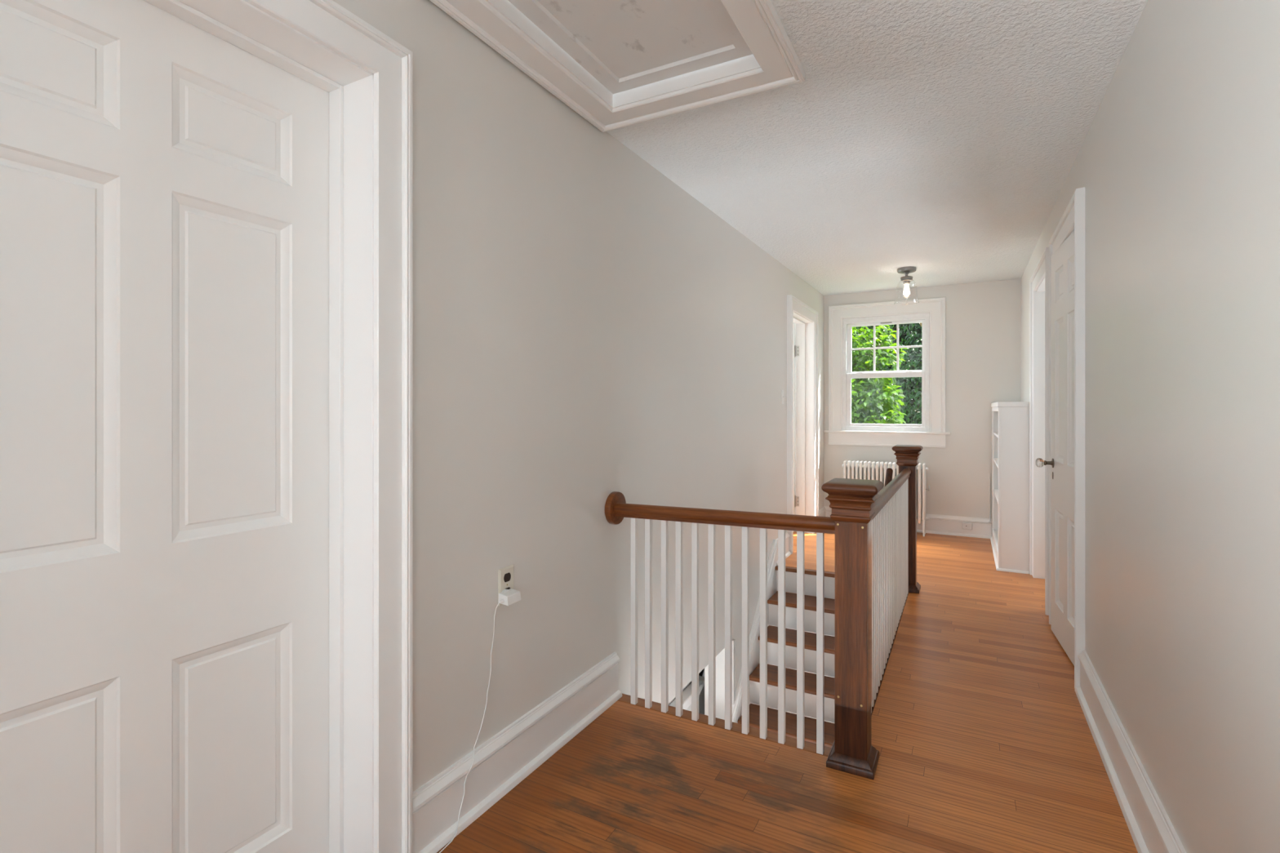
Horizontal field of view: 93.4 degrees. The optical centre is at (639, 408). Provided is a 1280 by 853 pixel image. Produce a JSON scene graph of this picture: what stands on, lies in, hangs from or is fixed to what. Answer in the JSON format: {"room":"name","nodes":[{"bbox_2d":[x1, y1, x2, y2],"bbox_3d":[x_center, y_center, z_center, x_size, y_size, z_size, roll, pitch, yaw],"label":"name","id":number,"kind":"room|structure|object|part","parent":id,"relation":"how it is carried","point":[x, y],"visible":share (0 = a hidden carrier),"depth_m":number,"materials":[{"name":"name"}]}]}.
{"room":"upstairs hallway","nodes":[
{"label":"upstairs hallway","id":0,"kind":"room"},
{"bbox_2d":[333,0,823,791],"bbox_3d":[-0.440,1.375,2.230,0.200,5.450,9.910,0,0,28],"label":"wall","id":1,"kind":"structure","parent":0,"point":[586,329],"depth_m":2.24,"materials":[{"name":"beige paint"}]},
{"bbox_2d":[0,0,413,852],"bbox_3d":[-0.963,0.143,1.221,0.236,2.214,1.052,0,0,28],"label":"door","id":2,"kind":"structure","parent":1,"relation":"in","point":[206,206],"depth_m":1.35,"materials":[{"name":"white paint"}]},
{"bbox_3d":[-0.875,0.143,1.173,0.036,2.214,1.052,0,0,28],"label":"casing","id":3,"kind":"part","parent":2,"relation":"part of","materials":[{"name":"white paint"}]},
{"bbox_2d":[497,564,513,606],"bbox_3d":[-0.443,0.588,2.006,0.008,0.120,0.074,0,0,28],"label":"wall outlet","id":4,"kind":"object","parent":1,"relation":"attached to","point":[505,575],"visible":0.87,"depth_m":2.00,"materials":[{"name":"beige plastic"}]},
{"bbox_2d":[439,588,521,852],"bbox_3d":[-0.536,0.923,1.778,0.053,0.653,0.524,0,0,28],"label":"charger","id":5,"kind":"object","parent":4,"relation":"attached to","point":[507,597],"visible":1,"depth_m":1.94,"materials":[{"name":"white plastic"}]},
{"bbox_2d":[503,573,511,582],"bbox_3d":[-0.441,0.562,2.005,0.004,0.028,0.034,0,0,28],"label":"socket","id":6,"kind":"object","parent":4,"relation":"attached to","point":[507,576],"depth_m":2.00,"materials":[{"name":"black plastic"}]},
{"bbox_2d":[413,652,622,852],"bbox_3d":[-0.360,1.157,2.129,0.038,0.187,1.124,0,0,28],"label":"baseboard","id":7,"kind":"structure","parent":1,"relation":"attached to","point":[504,760],"depth_m":1.98,"materials":[{"name":"white paint"}]},
{"bbox_2d":[668,639,735,719],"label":"door","id":8,"kind":"structure","parent":1,"relation":"in","point":[720,658],"depth_m":4.00,"materials":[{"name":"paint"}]},
{"bbox_3d":[-0.010,2.105,3.526,0.039,1.090,1.400,0,0,28],"label":"panel","id":9,"kind":"part","parent":8,"relation":"part of","materials":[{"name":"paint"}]},
{"bbox_2d":[781,390,784,404],"bbox_3d":[1.200,-0.094,5.051,0.015,0.118,0.072,0,0,28],"label":"light switch","id":10,"kind":"object","parent":1,"relation":"attached to","point":[782,391],"visible":1,"depth_m":5.03,"materials":[{"name":"white plastic"}]},
{"bbox_2d":[775,532,791,565],"bbox_3d":[1.177,1.157,4.983,0.038,0.187,0.420,0,0,28],"label":"baseboard","id":11,"kind":"structure","parent":1,"relation":"attached to","point":[788,553],"depth_m":5.10,"materials":[{"name":"white paint"}]},
{"bbox_2d":[786,294,817,554],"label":"door","id":12,"kind":"structure","parent":1,"relation":"in","point":[805,317],"depth_m":6.04,"materials":[{"name":"white paint"}]},
{"bbox_2d":[817,506,826,516],"bbox_3d":[1.903,1.157,6.332,0.038,0.187,0.465,0,0,28],"label":"baseboard","id":13,"kind":"structure","parent":1,"relation":"attached to","point":[821,512],"depth_m":6.39,"materials":[{"name":"white paint"}]},
{"bbox_2d":[436,531,1137,852],"bbox_3d":[0.000,1.375,2.004,5.300,0.250,9.930,0,0,28],"label":"floor","id":14,"kind":"structure","parent":0,"point":[981,734],"depth_m":2.07,"materials":[{"name":"brown wood"}]},
{"bbox_2d":[617,693,831,756],"bbox_3d":[0.335,1.265,2.386,1.013,0.030,0.069,0,0,28],"label":"floor edge","id":15,"kind":"structure","parent":14,"relation":"attached to","point":[791,742],"depth_m":2.37,"materials":[{"name":"brown wood"}]},
{"bbox_2d":[604,491,835,755],"bbox_3d":[0.297,0.805,2.395,0.943,0.888,0.141,0,0,28],"label":"stair railing","id":16,"kind":"object","parent":15,"relation":"on","point":[616,508],"visible":0.99,"depth_m":2.35,"materials":[{"name":"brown wood"}]},
{"bbox_3d":[0.303,0.427,2.377,0.916,0.072,0.052,0,0,28],"label":"handrail","id":17,"kind":"part","parent":16,"relation":"part of","materials":[{"name":"brown wood"}]},
{"bbox_2d":[821,478,884,779],"bbox_3d":[0.753,0.753,2.131,0.184,0.994,0.184,0,0,28],"label":"newel post","id":18,"kind":"object","parent":14,"relation":"on","point":[852,501],"visible":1,"depth_m":2.08,"materials":[{"name":"brown wood"}]},
{"bbox_3d":[0.753,1.227,2.131,0.156,0.046,0.156,0,0,28],"label":"moulding","id":19,"kind":"part","parent":18,"relation":"part of","materials":[{"name":"brown wood"}]},
{"bbox_2d":[841,460,929,536],"bbox_3d":[2.478,0.898,6.107,0.830,0.704,0.152,0,0,28],"label":"radiator","id":20,"kind":"object","parent":14,"relation":"on","point":[869,470],"visible":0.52,"depth_m":6.08,"materials":[{"name":"metal"}]},
{"bbox_2d":[892,444,923,593],"bbox_3d":[1.849,0.753,4.166,0.184,0.994,0.184,0,0,28],"label":"newel post","id":21,"kind":"object","parent":14,"relation":"on","point":[907,455],"visible":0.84,"depth_m":4.10,"materials":[{"name":"brown wood"}]},
{"bbox_2d":[884,467,893,487],"bbox_3d":[1.264,1.315,3.265,0.077,1.814,2.096,0,0,28],"label":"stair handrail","id":22,"kind":"object","parent":21,"relation":"attached to","point":[889,472],"visible":0.16,"depth_m":4.07,"materials":[{"name":"brown wood"}]},
{"bbox_3d":[1.849,1.227,4.166,0.156,0.046,0.156,0,0,28],"label":"moulding","id":23,"kind":"part","parent":21,"relation":"part of","materials":[{"name":"brown wood"}]},
{"bbox_2d":[990,401,1029,573],"bbox_3d":[3.162,0.600,5.153,0.251,1.300,1.293,0,0,28],"label":"bookcase","id":24,"kind":"object","parent":14,"relation":"on","point":[1010,539],"visible":0.83,"depth_m":4.61,"materials":[{"name":"white paint"}]},
{"bbox_3d":[3.170,0.235,5.153,0.212,0.020,1.228,0,0,28],"label":"shelf","id":25,"kind":"part","parent":24,"relation":"part of","materials":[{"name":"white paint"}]},
{"bbox_3d":[3.170,0.485,5.153,0.212,0.020,1.228,0,0,28],"label":"shelf","id":26,"kind":"part","parent":24,"relation":"part of","materials":[{"name":"white paint"}]},
{"bbox_3d":[3.170,0.780,5.153,0.212,0.020,1.228,0,0,28],"label":"shelf","id":27,"kind":"part","parent":24,"relation":"part of","materials":[{"name":"white paint"}]},
{"bbox_3d":[3.072,0.620,5.205,0.016,1.261,1.271,0,0,28],"label":"frame","id":28,"kind":"part","parent":24,"relation":"part of","materials":[{"name":"white paint"}]},
{"bbox_3d":[3.143,1.241,5.159,0.211,0.018,1.285,0,0,28],"label":"shoe moulding","id":29,"kind":"part","parent":24,"relation":"part of","materials":[{"name":"white paint"}]},
{"bbox_2d":[606,0,1147,295],"bbox_3d":[0.019,-1.272,2.040,5.300,0.184,10.010,0,0,28],"label":"ceiling","id":30,"kind":"structure","parent":0,"point":[942,139],"depth_m":2.64,"materials":[{"name":"paint"}]},
{"bbox_2d":[430,0,805,132],"bbox_3d":[-0.088,-1.230,1.763,0.840,0.161,1.272,0,0,28],"label":"attic hatch","id":31,"kind":"object","parent":30,"relation":"attached to","point":[616,64],"visible":1,"depth_m":2.02,"materials":[{"name":"white paint"}]},
{"bbox_3d":[-0.088,-1.232,1.762,0.582,0.020,1.012,0,0,28],"label":"panel","id":32,"kind":"part","parent":31,"relation":"part of","materials":[{"name":"white paint"}]},
{"bbox_2d":[893,266,919,303],"bbox_3d":[2.312,-1.063,5.229,0.203,0.304,0.203,0,0,28],"label":"ceiling light","id":33,"kind":"object","parent":30,"relation":"attached to","point":[906,279],"visible":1,"depth_m":5.20,"materials":[{"name":"grey metal"}]},
{"bbox_3d":[2.312,-1.009,5.229,0.203,0.196,0.203,0,0,28],"label":"lamp shade","id":34,"kind":"part","parent":33,"relation":"part of","materials":[{"name":"clear glass"}]},
{"bbox_3d":[2.312,-1.022,5.229,0.050,0.118,0.050,0,0,28],"label":"bulb","id":35,"kind":"part","parent":33,"relation":"part of","materials":[{"name":"white glass"}]},
{"bbox_2d":[823,278,1021,723],"bbox_3d":[2.082,1.375,6.557,4.650,5.450,0.100,0,0,28],"label":"wall","id":36,"kind":"structure","parent":0,"point":[984,318],"depth_m":5.90,"materials":[{"name":"beige paint"}]},
{"bbox_2d":[823,297,951,448],"bbox_3d":[2.550,-0.354,6.271,1.215,1.493,0.150,0,0,28],"label":"window","id":37,"kind":"structure","parent":36,"relation":"in","point":[931,312],"depth_m":6.23,"materials":[{"name":"white paint"}]},
{"bbox_3d":[2.546,-0.091,6.274,0.756,0.561,0.030,0,0,28],"label":"sash","id":38,"kind":"part","parent":37,"relation":"part of","materials":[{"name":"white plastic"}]},
{"bbox_3d":[2.558,-0.364,6.292,0.870,1.202,0.105,0,0,28],"label":"frame","id":39,"kind":"part","parent":37,"relation":"part of","materials":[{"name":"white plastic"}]},
{"bbox_3d":[2.562,-0.625,6.304,0.756,0.549,0.030,0,0,28],"label":"sash","id":40,"kind":"part","parent":37,"relation":"part of","materials":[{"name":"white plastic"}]},
{"bbox_2d":[824,506,991,538],"bbox_3d":[2.681,1.157,6.156,1.575,0.187,0.038,0,0,28],"label":"baseboard","id":41,"kind":"structure","parent":36,"relation":"attached to","point":[937,524],"depth_m":5.93,"materials":[{"name":"white paint"}]},
{"bbox_2d":[962,522,972,529],"bbox_3d":[3.186,1.148,5.871,0.085,0.060,0.024,0,0,28],"label":"wall outlet","id":42,"kind":"object","parent":36,"relation":"attached to","point":[965,526],"visible":1,"depth_m":5.86,"materials":[{"name":"white plastic"}]},
{"bbox_2d":[1021,0,1279,852],"bbox_3d":[1.786,0.050,1.032,1.233,2.800,9.910,0,0,28],"label":"wall","id":43,"kind":"structure","parent":0,"point":[1177,164],"depth_m":1.41,"materials":[{"name":"beige paint"}]},
{"bbox_2d":[1029,247,1048,615],"bbox_3d":[3.135,0.138,3.860,0.999,2.224,1.030,0,0,28],"label":"door","id":44,"kind":"structure","parent":43,"relation":"in","point":[1039,280],"depth_m":4.43,"materials":[{"name":"white paint"}]},
{"bbox_2d":[1035,186,1084,688],"bbox_3d":[2.201,0.138,3.065,0.270,2.224,0.955,0,0,28],"label":"door","id":45,"kind":"structure","parent":43,"relation":"in","point":[1066,463],"depth_m":3.02,"materials":[{"name":"white paint"}]},
{"bbox_3d":[2.261,0.303,3.339,0.045,0.052,0.052,0,0,24],"label":"knob","id":46,"kind":"part","parent":45,"relation":"part of","materials":[{"name":"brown metal"}]},
{"bbox_2d":[1075,649,1186,852],"bbox_3d":[0.409,1.157,-0.185,0.038,0.187,6.462,0,0,28],"label":"baseboard","id":47,"kind":"structure","parent":43,"relation":"attached to","point":[1151,829],"depth_m":1.90,"materials":[{"name":"white paint"}]},
{"bbox_3d":[0.949,2.690,3.540,1.005,2.820,2.666,0,0,28],"label":"wall","id":48,"kind":"structure","parent":0,"visible":0},
{"bbox_2d":[871,593,908,716],"bbox_3d":[1.331,1.265,3.250,0.064,0.030,2.395,0,0,28],"label":"floor edge","id":49,"kind":"structure","parent":48,"relation":"on","point":[877,694],"depth_m":2.95,"materials":[{"name":"brown wood"}]},
{"bbox_2d":[871,467,911,713],"bbox_3d":[1.301,0.822,3.149,0.052,0.855,2.201,0,0,28],"label":"stair railing","id":50,"kind":"object","parent":49,"relation":"on","point":[890,523],"visible":0.73,"depth_m":3.01,"materials":[{"name":"white wood"}]},
{"bbox_3d":[1.301,0.429,3.149,0.052,0.070,2.201,0,0,28],"label":"handrail","id":51,"kind":"part","parent":50,"relation":"part of","materials":[{"name":"brown wood"}]},
{"bbox_3d":[-0.556,4.150,2.343,5.200,0.100,10.000,0,0,28],"label":"floor","id":52,"kind":"structure","parent":0,"visible":0},
{"bbox_2d":[732,539,835,747],"bbox_3d":[0.931,2.551,3.502,1.008,3.010,2.450,0,0,28],"label":"staircase","id":53,"kind":"structure","parent":52,"relation":"on","point":[810,575],"depth_m":4.24,"materials":[{"name":"white paint"}]},
{"label":"outside","id":54,"kind":"structure","parent":0,"visible":0},
{"bbox_3d":[15.953,4.350,29.634,60.000,0.200,52.690,0,0,28],"label":"ground","id":55,"kind":"structure","parent":54,"visible":0},
{"bbox_2d":[851,325,879,422],"bbox_3d":[4.714,-0.250,15.056,3.388,9.000,2.635,0,0,28],"label":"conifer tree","id":56,"kind":"object","parent":55,"relation":"on","point":[855,356],"visible":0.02,"depth_m":14.79,"materials":[{"name":"plant"}]},
{"bbox_2d":[851,324,908,423],"bbox_3d":[2.850,1.300,9.312,2.478,5.912,1.710,0,0,28],"label":"broadleaf tree","id":57,"kind":"object","parent":55,"relation":"on","point":[878,406],"visible":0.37,"depth_m":8.62,"materials":[{"name":"green plant"}]},
{"bbox_2d":[852,322,921,424],"bbox_3d":[7.431,0.055,17.632,4.472,8.390,3.346,0,0,28],"label":"tree","id":58,"kind":"object","parent":55,"relation":"on","point":[903,335],"visible":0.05,"depth_m":16.55,"materials":[{"name":"green plant"}]},
{"bbox_2d":[866,323,921,424],"bbox_3d":[5.785,0.150,11.877,3.306,8.200,2.525,0,0,28],"label":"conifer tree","id":59,"kind":"object","parent":55,"relation":"on","point":[912,363],"visible":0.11,"depth_m":11.98,"materials":[{"name":"green plant"}]}
]}

